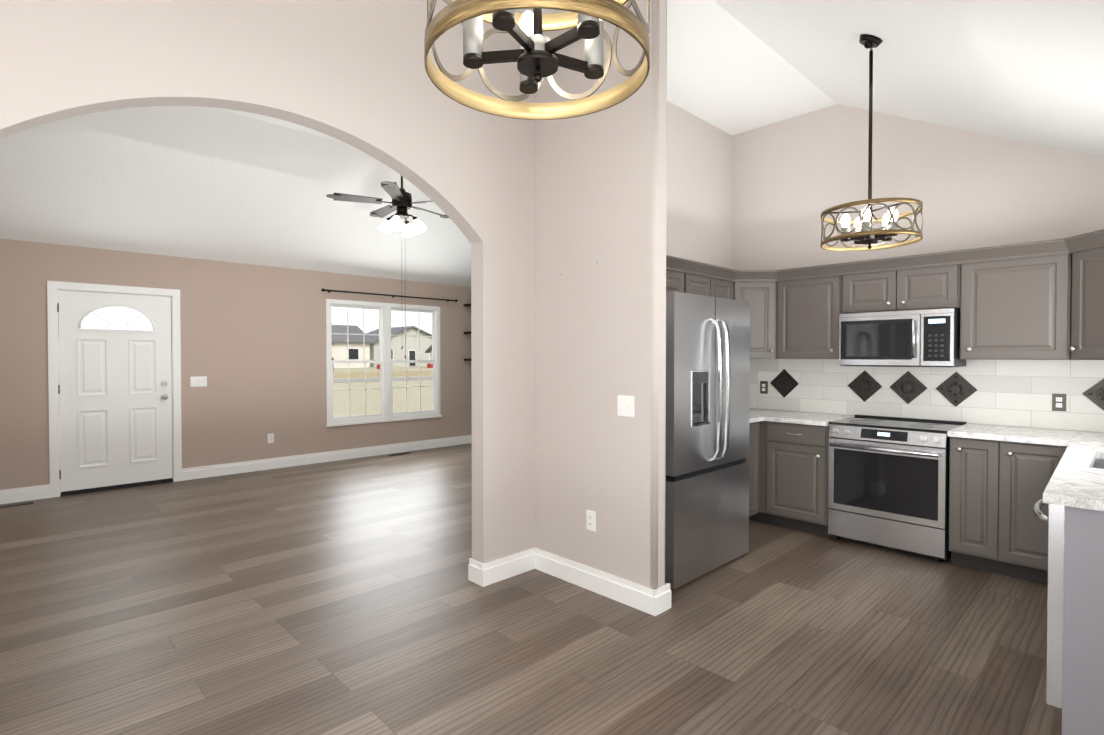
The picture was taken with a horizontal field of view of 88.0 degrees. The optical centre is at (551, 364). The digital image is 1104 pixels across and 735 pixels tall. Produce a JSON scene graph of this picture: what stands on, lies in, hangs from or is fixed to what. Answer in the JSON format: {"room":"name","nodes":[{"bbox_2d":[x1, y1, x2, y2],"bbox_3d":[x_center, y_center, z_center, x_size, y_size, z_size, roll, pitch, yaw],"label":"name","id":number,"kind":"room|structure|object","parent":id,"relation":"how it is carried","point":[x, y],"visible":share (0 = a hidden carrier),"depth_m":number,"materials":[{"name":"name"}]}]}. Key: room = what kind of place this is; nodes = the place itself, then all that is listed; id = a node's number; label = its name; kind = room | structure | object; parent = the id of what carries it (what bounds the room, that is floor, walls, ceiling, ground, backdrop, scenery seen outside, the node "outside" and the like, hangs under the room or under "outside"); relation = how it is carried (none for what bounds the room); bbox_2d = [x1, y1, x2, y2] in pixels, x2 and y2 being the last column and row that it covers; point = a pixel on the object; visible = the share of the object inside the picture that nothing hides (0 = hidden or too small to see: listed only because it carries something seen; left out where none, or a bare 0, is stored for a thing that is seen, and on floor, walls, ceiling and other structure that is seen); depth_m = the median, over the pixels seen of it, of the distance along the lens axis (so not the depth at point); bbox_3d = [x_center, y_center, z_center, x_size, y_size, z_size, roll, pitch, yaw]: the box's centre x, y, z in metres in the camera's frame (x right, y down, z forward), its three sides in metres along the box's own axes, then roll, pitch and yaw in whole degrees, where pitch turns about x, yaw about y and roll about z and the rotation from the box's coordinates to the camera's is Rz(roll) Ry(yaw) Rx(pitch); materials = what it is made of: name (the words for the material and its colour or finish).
{"room":"dining area","nodes":[
{"label":"dining area","id":0,"kind":"room"},
{"bbox_2d":[0,238,471,489],"bbox_3d":[-3.679,0.000,7.087,6.920,2.620,0.140,-1,1,-44],"label":"wall","id":1,"kind":"structure","parent":0,"point":[253,343],"depth_m":6.86,"materials":[{"name":"beige paint"}]},
{"bbox_2d":[0,484,49,503],"bbox_3d":[-5.559,1.270,5.170,1.527,0.135,0.016,-1,1,-44],"label":"baseboard","id":2,"kind":"structure","parent":1,"relation":"attached to","point":[21,494],"depth_m":5.57,"materials":[{"name":"white wood"}]},
{"bbox_2d":[47,281,181,497],"bbox_3d":[-4.656,0.242,6.129,1.126,2.163,0.158,-1,1,-44],"label":"door frame","id":3,"kind":"structure","parent":1,"relation":"attached to","point":[53,287],"depth_m":5.90,"materials":[{"name":"white wood"}]},
{"bbox_2d":[57,290,172,494],"bbox_3d":[-4.610,0.277,6.074,0.968,2.064,0.127,-1,1,-44],"label":"entry door","id":4,"kind":"structure","parent":1,"relation":"in","point":[115,386],"depth_m":6.06,"materials":[{"name":"white wood"}]},
{"bbox_2d":[190,376,206,386],"bbox_3d":[-4.075,0.197,6.593,0.165,0.118,0.020,-1,1,-44],"label":"switch plate","id":5,"kind":"object","parent":1,"relation":"attached to","point":[199,381],"visible":1,"depth_m":6.59,"materials":[{"name":"white plastic"}]},
{"bbox_2d":[268,433,273,442],"bbox_3d":[-3.519,0.924,7.150,0.072,0.118,0.011,-1,1,-44],"label":"electrical outlet","id":6,"kind":"object","parent":1,"relation":"attached to","point":[270,438],"visible":1,"depth_m":7.15,"materials":[{"name":"white plastic"}]},
{"bbox_2d":[182,435,471,480],"bbox_3d":[-2.722,1.231,7.925,4.131,0.135,0.016,-1,1,-44],"label":"baseboard","id":7,"kind":"structure","parent":1,"relation":"attached to","point":[241,467],"depth_m":7.52,"materials":[{"name":"white wood"}]},
{"bbox_2d":[326,299,441,426],"bbox_3d":[-2.406,-0.032,8.287,1.800,1.710,0.150,-1,1,-44],"label":"window unit","id":8,"kind":"structure","parent":1,"relation":"in","point":[386,385],"depth_m":8.23,"materials":[{"name":"white plastic"}]},
{"bbox_2d":[321,288,457,301],"bbox_3d":[-2.276,-0.992,8.269,2.144,0.044,0.097,-1,1,-44],"label":"curtain rod","id":9,"kind":"object","parent":1,"relation":"attached to","point":[393,296],"visible":1,"depth_m":8.13,"materials":[{"name":"black metal"}]},
{"bbox_2d":[0,0,731,563],"bbox_3d":[-0.349,-0.440,3.651,6.920,3.600,0.120,-1,1,-44],"label":"wall","id":10,"kind":"structure","parent":0,"point":[352,72],"depth_m":3.12,"materials":[{"name":"beige paint"}]},
{"bbox_2d":[468,558,482,585],"bbox_3d":[-0.475,1.294,3.564,0.016,0.135,0.136,-1,1,-44],"label":"baseboard","id":11,"kind":"structure","parent":10,"relation":"attached to","point":[474,571],"depth_m":3.56,"materials":[{"name":"white wood"}]},
{"bbox_2d":[481,548,534,586],"bbox_3d":[-0.274,1.292,3.654,0.430,0.135,0.016,-1,1,-44],"label":"baseboard","id":12,"kind":"structure","parent":10,"relation":"attached to","point":[500,569],"depth_m":3.63,"materials":[{"name":"white wood"}]},
{"bbox_2d":[666,270,683,292],"bbox_3d":[0.517,-0.600,4.139,1.123,0.235,0.380,-1,1,-44],"label":"upper cabinet","id":13,"kind":"object","parent":10,"relation":"attached to","point":[674,280],"depth_m":4.33,"materials":[{"name":"grey wood"}]},
{"bbox_2d":[684,273,731,298],"bbox_3d":[1.188,-0.387,4.794,0.738,0.680,0.380,-1,1,-44],"label":"upper cabinet","id":14,"kind":"object","parent":10,"relation":"attached to","point":[703,285],"visible":0.06,"depth_m":4.65,"materials":[{"name":"grey wood"}]},
{"bbox_2d":[0,443,1061,734],"bbox_3d":[-0.866,1.383,4.123,7.200,0.060,8.100,-1,1,-44],"label":"floor","id":15,"kind":"structure","parent":0,"point":[340,597],"depth_m":2.94,"materials":[{"name":"brown wood"}]},
{"bbox_2d":[0,501,33,507],"bbox_3d":[-5.111,1.331,5.408,0.300,0.008,0.100,-1,1,-44],"label":"floor vent","id":16,"kind":"object","parent":15,"relation":"in","point":[16,504],"visible":0.96,"depth_m":5.43,"materials":[{"name":"brown metal"}]},
{"bbox_2d":[389,452,409,455],"bbox_3d":[-2.206,1.290,8.229,0.300,0.008,0.100,-1,1,-44],"label":"floor vent","id":17,"kind":"object","parent":15,"relation":"in","point":[398,454],"visible":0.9,"depth_m":8.20,"materials":[{"name":"brown metal"}]},
{"bbox_2d":[665,291,749,589],"bbox_3d":[0.779,0.455,3.991,0.935,1.800,0.942,-1,1,-44],"label":"fridge","id":18,"kind":"object","parent":15,"relation":"on","point":[707,430],"visible":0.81,"depth_m":3.61,"materials":[{"name":"grey metal"}]},
{"bbox_2d":[746,422,758,516],"bbox_3d":[1.272,0.906,4.702,0.685,0.877,0.654,-1,1,-44],"label":"base cabinet","id":19,"kind":"object","parent":15,"relation":"on","point":[752,459],"visible":0.02,"depth_m":4.66,"materials":[{"name":"grey wood"}]},
{"bbox_2d":[749,408,854,425],"bbox_3d":[1.674,0.447,4.746,1.342,0.035,1.140,-1,1,-44],"label":"countertop","id":20,"kind":"structure","parent":19,"relation":"on","point":[797,417],"depth_m":4.72,"materials":[{"name":"stone"}]},
{"bbox_2d":[749,421,769,523],"bbox_3d":[1.769,0.899,5.190,0.598,0.877,0.646,-1,1,-44],"label":"base cabinet","id":21,"kind":"object","parent":15,"relation":"on","point":[761,515],"visible":0.14,"depth_m":4.78,"materials":[{"name":"grey wood"}]},
{"bbox_2d":[766,421,831,536],"bbox_3d":[2.146,0.905,4.762,0.654,0.877,0.486,-1,1,-44],"label":"base cabinet","id":22,"kind":"object","parent":15,"relation":"on","point":[797,480],"visible":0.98,"depth_m":4.55,"materials":[{"name":"grey wood"}]},
{"bbox_2d":[828,414,966,561],"bbox_3d":[2.571,0.888,4.289,0.682,0.925,0.762,-1,1,-44],"label":"range","id":23,"kind":"object","parent":15,"relation":"on","point":[888,482],"visible":0.98,"depth_m":4.07,"materials":[{"name":"grey metal"}]},
{"bbox_2d":[949,437,1067,583],"bbox_3d":[3.075,0.919,3.805,0.654,0.877,0.613,-1,1,-44],"label":"base cabinet","id":24,"kind":"object","parent":15,"relation":"on","point":[996,491],"visible":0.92,"depth_m":3.64,"materials":[{"name":"grey wood"}]},
{"bbox_2d":[1033,499,1064,708],"bbox_3d":[2.221,0.945,2.177,0.603,0.872,0.596,-1,1,-44],"label":"dishwasher","id":25,"kind":"object","parent":15,"relation":"on","point":[1054,519],"visible":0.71,"depth_m":2.11,"materials":[{"name":"grey metal"}]},
{"bbox_2d":[1062,506,1103,734],"bbox_3d":[2.029,0.947,1.903,0.040,0.877,0.486,-1,1,-44],"label":"peninsula end panel","id":26,"kind":"object","parent":15,"relation":"on","point":[1083,665],"visible":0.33,"depth_m":2.02,"materials":[{"name":"grey wood"}]},
{"bbox_3d":[2.861,0.934,2.762,1.115,0.877,0.560,-1,1,-44],"label":"base cabinet","id":27,"kind":"object","parent":15,"relation":"on","visible":0},
{"bbox_2d":[947,423,1074,445],"bbox_3d":[3.067,0.460,3.814,0.642,0.035,0.590,-1,1,-44],"label":"countertop","id":28,"kind":"structure","parent":27,"relation":"on","point":[969,430],"depth_m":3.71,"materials":[{"name":"stone"}]},
{"bbox_2d":[1043,431,1103,510],"bbox_3d":[2.839,0.475,2.750,2.452,0.035,0.582,-1,1,-44],"label":"countertop","id":29,"kind":"structure","parent":27,"relation":"on","point":[1077,480],"depth_m":2.36,"materials":[{"name":"stone"}]},
{"bbox_2d":[1092,459,1103,468],"bbox_3d":[2.744,0.585,2.640,0.630,0.178,0.380,-1,1,-44],"label":"sink basin","id":30,"kind":"object","parent":29,"relation":"in","point":[1098,463],"depth_m":2.97,"materials":[{"name":"silver metal"}]},
{"bbox_2d":[1099,432,1103,438],"bbox_3d":[3.492,0.466,3.376,0.642,0.035,0.330,-1,1,-44],"label":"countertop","id":31,"kind":"structure","parent":27,"relation":"on","point":[1101,435],"depth_m":3.59,"materials":[{"name":"stone"}]},
{"bbox_2d":[0,0,1103,286],"bbox_3d":[-0.929,-1.629,4.144,7.200,1.297,8.280,-1,1,-44],"label":"ceiling","id":32,"kind":"structure","parent":0,"point":[216,184],"depth_m":4.86,"materials":[{"name":"white paint"}]},
{"bbox_2d":[326,176,448,358],"bbox_3d":[-1.584,-1.151,5.995,1.399,2.183,1.365,-1,1,-44],"label":"ceiling fan","id":33,"kind":"object","parent":32,"relation":"hanging from","point":[401,202],"visible":0.94,"depth_m":5.88,"materials":[{"name":"brown metal"}]},
{"bbox_2d":[424,0,649,119],"bbox_3d":[-0.033,-1.208,1.326,0.516,1.099,0.516,-1,1,-44],"label":"dining chandelier","id":34,"kind":"object","parent":32,"relation":"hanging from","point":[536,58],"visible":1,"depth_m":1.34,"materials":[{"name":"gold metal"}]},
{"bbox_2d":[821,34,922,250],"bbox_3d":[1.751,-1.226,3.142,0.490,1.180,0.490,-1,1,-44],"label":"pendant light","id":35,"kind":"object","parent":32,"relation":"hanging from","point":[862,224],"visible":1,"depth_m":3.13,"materials":[{"name":"gold metal"}]},
{"bbox_2d":[535,0,666,589],"bbox_3d":[0.267,-0.438,3.490,0.120,3.600,0.970,-1,1,-44],"label":"wall","id":36,"kind":"structure","parent":0,"point":[600,199],"depth_m":3.36,"materials":[{"name":"beige paint"}]},
{"bbox_2d":[586,510,595,531],"bbox_3d":[0.234,0.943,3.450,0.011,0.118,0.072,-1,1,-44],"label":"electrical outlet","id":37,"kind":"object","parent":36,"relation":"attached to","point":[591,520],"visible":1,"depth_m":3.44,"materials":[{"name":"white plastic"}]},
{"bbox_2d":[534,548,653,614],"bbox_3d":[0.218,1.295,3.467,0.016,0.135,0.970,-1,1,-44],"label":"baseboard","id":38,"kind":"structure","parent":36,"relation":"attached to","point":[627,592],"depth_m":3.41,"materials":[{"name":"white wood"}]},
{"bbox_2d":[617,395,634,416],"bbox_3d":[0.415,0.236,3.246,0.020,0.118,0.118,-1,1,-44],"label":"light switch","id":39,"kind":"object","parent":36,"relation":"attached to","point":[625,405],"visible":1,"depth_m":3.24,"materials":[{"name":"white plastic"}]},
{"bbox_2d":[653,583,670,615],"bbox_3d":[0.611,1.299,3.161,0.152,0.135,0.016,-1,1,-44],"label":"baseboard","id":40,"kind":"structure","parent":36,"relation":"attached to","point":[662,599],"depth_m":3.15,"materials":[{"name":"white wood"}]},
{"bbox_2d":[666,229,1103,281],"bbox_3d":[1.833,-0.739,3.516,2.142,0.090,2.438,-1,1,-44],"label":"crown molding","id":41,"kind":"structure","parent":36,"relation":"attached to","point":[1083,242],"depth_m":4.20,"materials":[{"name":"grey wood"}]},
{"bbox_2d":[731,104,1103,432],"bbox_3d":[2.927,-0.453,4.497,0.120,3.600,3.230,-1,1,-44],"label":"wall","id":42,"kind":"structure","parent":0,"point":[793,178],"depth_m":4.57,"materials":[{"name":"beige paint"}]},
{"bbox_2d":[732,282,777,358],"bbox_3d":[1.753,-0.392,5.181,0.608,0.680,0.610,-1,1,-44],"label":"upper cabinet","id":43,"kind":"object","parent":42,"relation":"attached to","point":[761,297],"visible":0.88,"depth_m":4.93,"materials":[{"name":"grey wood"}]},
{"bbox_2d":[777,276,842,358],"bbox_3d":[2.231,-0.388,4.854,0.379,0.680,0.526,-1,1,-44],"label":"upper cabinet","id":44,"kind":"object","parent":42,"relation":"attached to","point":[809,311],"visible":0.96,"depth_m":4.74,"materials":[{"name":"grey wood"}]},
{"bbox_2d":[842,264,960,313],"bbox_3d":[2.687,-0.562,4.381,0.379,0.318,0.776,-1,1,-44],"label":"upper cabinet","id":45,"kind":"object","parent":42,"relation":"attached to","point":[935,287],"visible":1,"depth_m":4.24,"materials":[{"name":"grey wood"}]},
{"bbox_2d":[839,308,965,366],"bbox_3d":[2.651,-0.190,4.351,0.461,0.411,0.750,-1,1,-44],"label":"microwave","id":46,"kind":"object","parent":45,"relation":"attached to","point":[921,338],"visible":1,"depth_m":4.18,"materials":[{"name":"grey metal"}]},
{"bbox_2d":[749,359,1103,431],"bbox_3d":[2.837,0.195,4.504,0.009,0.472,3.107,-1,1,-44],"label":"backsplash","id":47,"kind":"structure","parent":42,"relation":"attached to","point":[1017,393],"depth_m":4.28,"materials":[{"name":"white tile"}]},
{"bbox_2d":[760,381,767,393],"bbox_3d":[1.989,0.215,5.366,0.011,0.118,0.072,-1,1,-44],"label":"outlet","id":48,"kind":"object","parent":47,"relation":"attached to","point":[763,387],"visible":1,"depth_m":5.36,"materials":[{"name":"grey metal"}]},
{"bbox_2d":[770,369,798,397],"bbox_3d":[2.124,0.172,5.224,0.013,0.263,0.263,-1,1,-44],"label":"accent tile","id":49,"kind":"structure","parent":47,"relation":"attached to","point":[784,383],"depth_m":5.22,"materials":[{"name":"black tile"}]},
{"bbox_2d":[848,370,881,401],"bbox_3d":[2.594,0.179,4.740,0.013,0.263,0.263,-1,1,-44],"label":"accent tile","id":50,"kind":"structure","parent":47,"relation":"attached to","point":[864,385],"depth_m":4.74,"materials":[{"name":"grey tile"}]},
{"bbox_2d":[890,371,926,403],"bbox_3d":[2.813,0.182,4.514,0.013,0.263,0.263,-1,1,-44],"label":"accent tile","id":51,"kind":"structure","parent":47,"relation":"attached to","point":[907,387],"depth_m":4.51,"materials":[{"name":"tile"}]},
{"bbox_2d":[935,372,976,406],"bbox_3d":[3.033,0.186,4.288,0.013,0.263,0.263,-1,1,-44],"label":"accent tile","id":52,"kind":"structure","parent":47,"relation":"attached to","point":[955,389],"depth_m":4.29,"materials":[{"name":"tile"}]},
{"bbox_2d":[1052,393,1065,410],"bbox_3d":[3.438,0.257,3.874,0.011,0.118,0.072,-1,1,-44],"label":"outlet","id":53,"kind":"object","parent":47,"relation":"attached to","point":[1058,402],"visible":1,"depth_m":3.87,"materials":[{"name":"grey metal"}]},
{"bbox_2d":[1082,379,1103,409],"bbox_3d":[3.607,0.194,3.696,0.013,0.263,0.263,-1,1,-44],"label":"accent tile","id":54,"kind":"structure","parent":47,"relation":"attached to","point":[1094,394],"depth_m":3.73,"materials":[{"name":"tile"}]},
{"bbox_2d":[960,254,1071,359],"bbox_3d":[3.160,-0.374,3.897,0.379,0.680,0.573,-1,1,-44],"label":"upper cabinet","id":55,"kind":"object","parent":42,"relation":"attached to","point":[1016,309],"visible":0.98,"depth_m":3.77,"materials":[{"name":"grey wood"}]},
{"bbox_2d":[1069,247,1103,359],"bbox_3d":[3.492,-0.366,3.391,0.608,0.680,0.610,-1,1,-44],"label":"upper cabinet","id":56,"kind":"object","parent":42,"relation":"attached to","point":[1087,317],"visible":1,"depth_m":3.46,"materials":[{"name":"grey wood"}]},
{"label":"outside","id":57,"kind":"structure","parent":0,"visible":0},
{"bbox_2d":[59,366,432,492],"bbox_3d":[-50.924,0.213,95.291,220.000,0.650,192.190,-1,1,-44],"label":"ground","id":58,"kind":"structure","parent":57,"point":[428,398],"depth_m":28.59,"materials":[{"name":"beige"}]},
{"bbox_2d":[58,307,432,369],"bbox_3d":[-25.868,-3.513,60.457,60.300,8.706,23.000,-1,1,-44],"label":"houses","id":59,"kind":"structure","parent":58,"relation":"on","point":[397,348],"depth_m":66.41,"materials":[{"name":"beige"}]}
]}

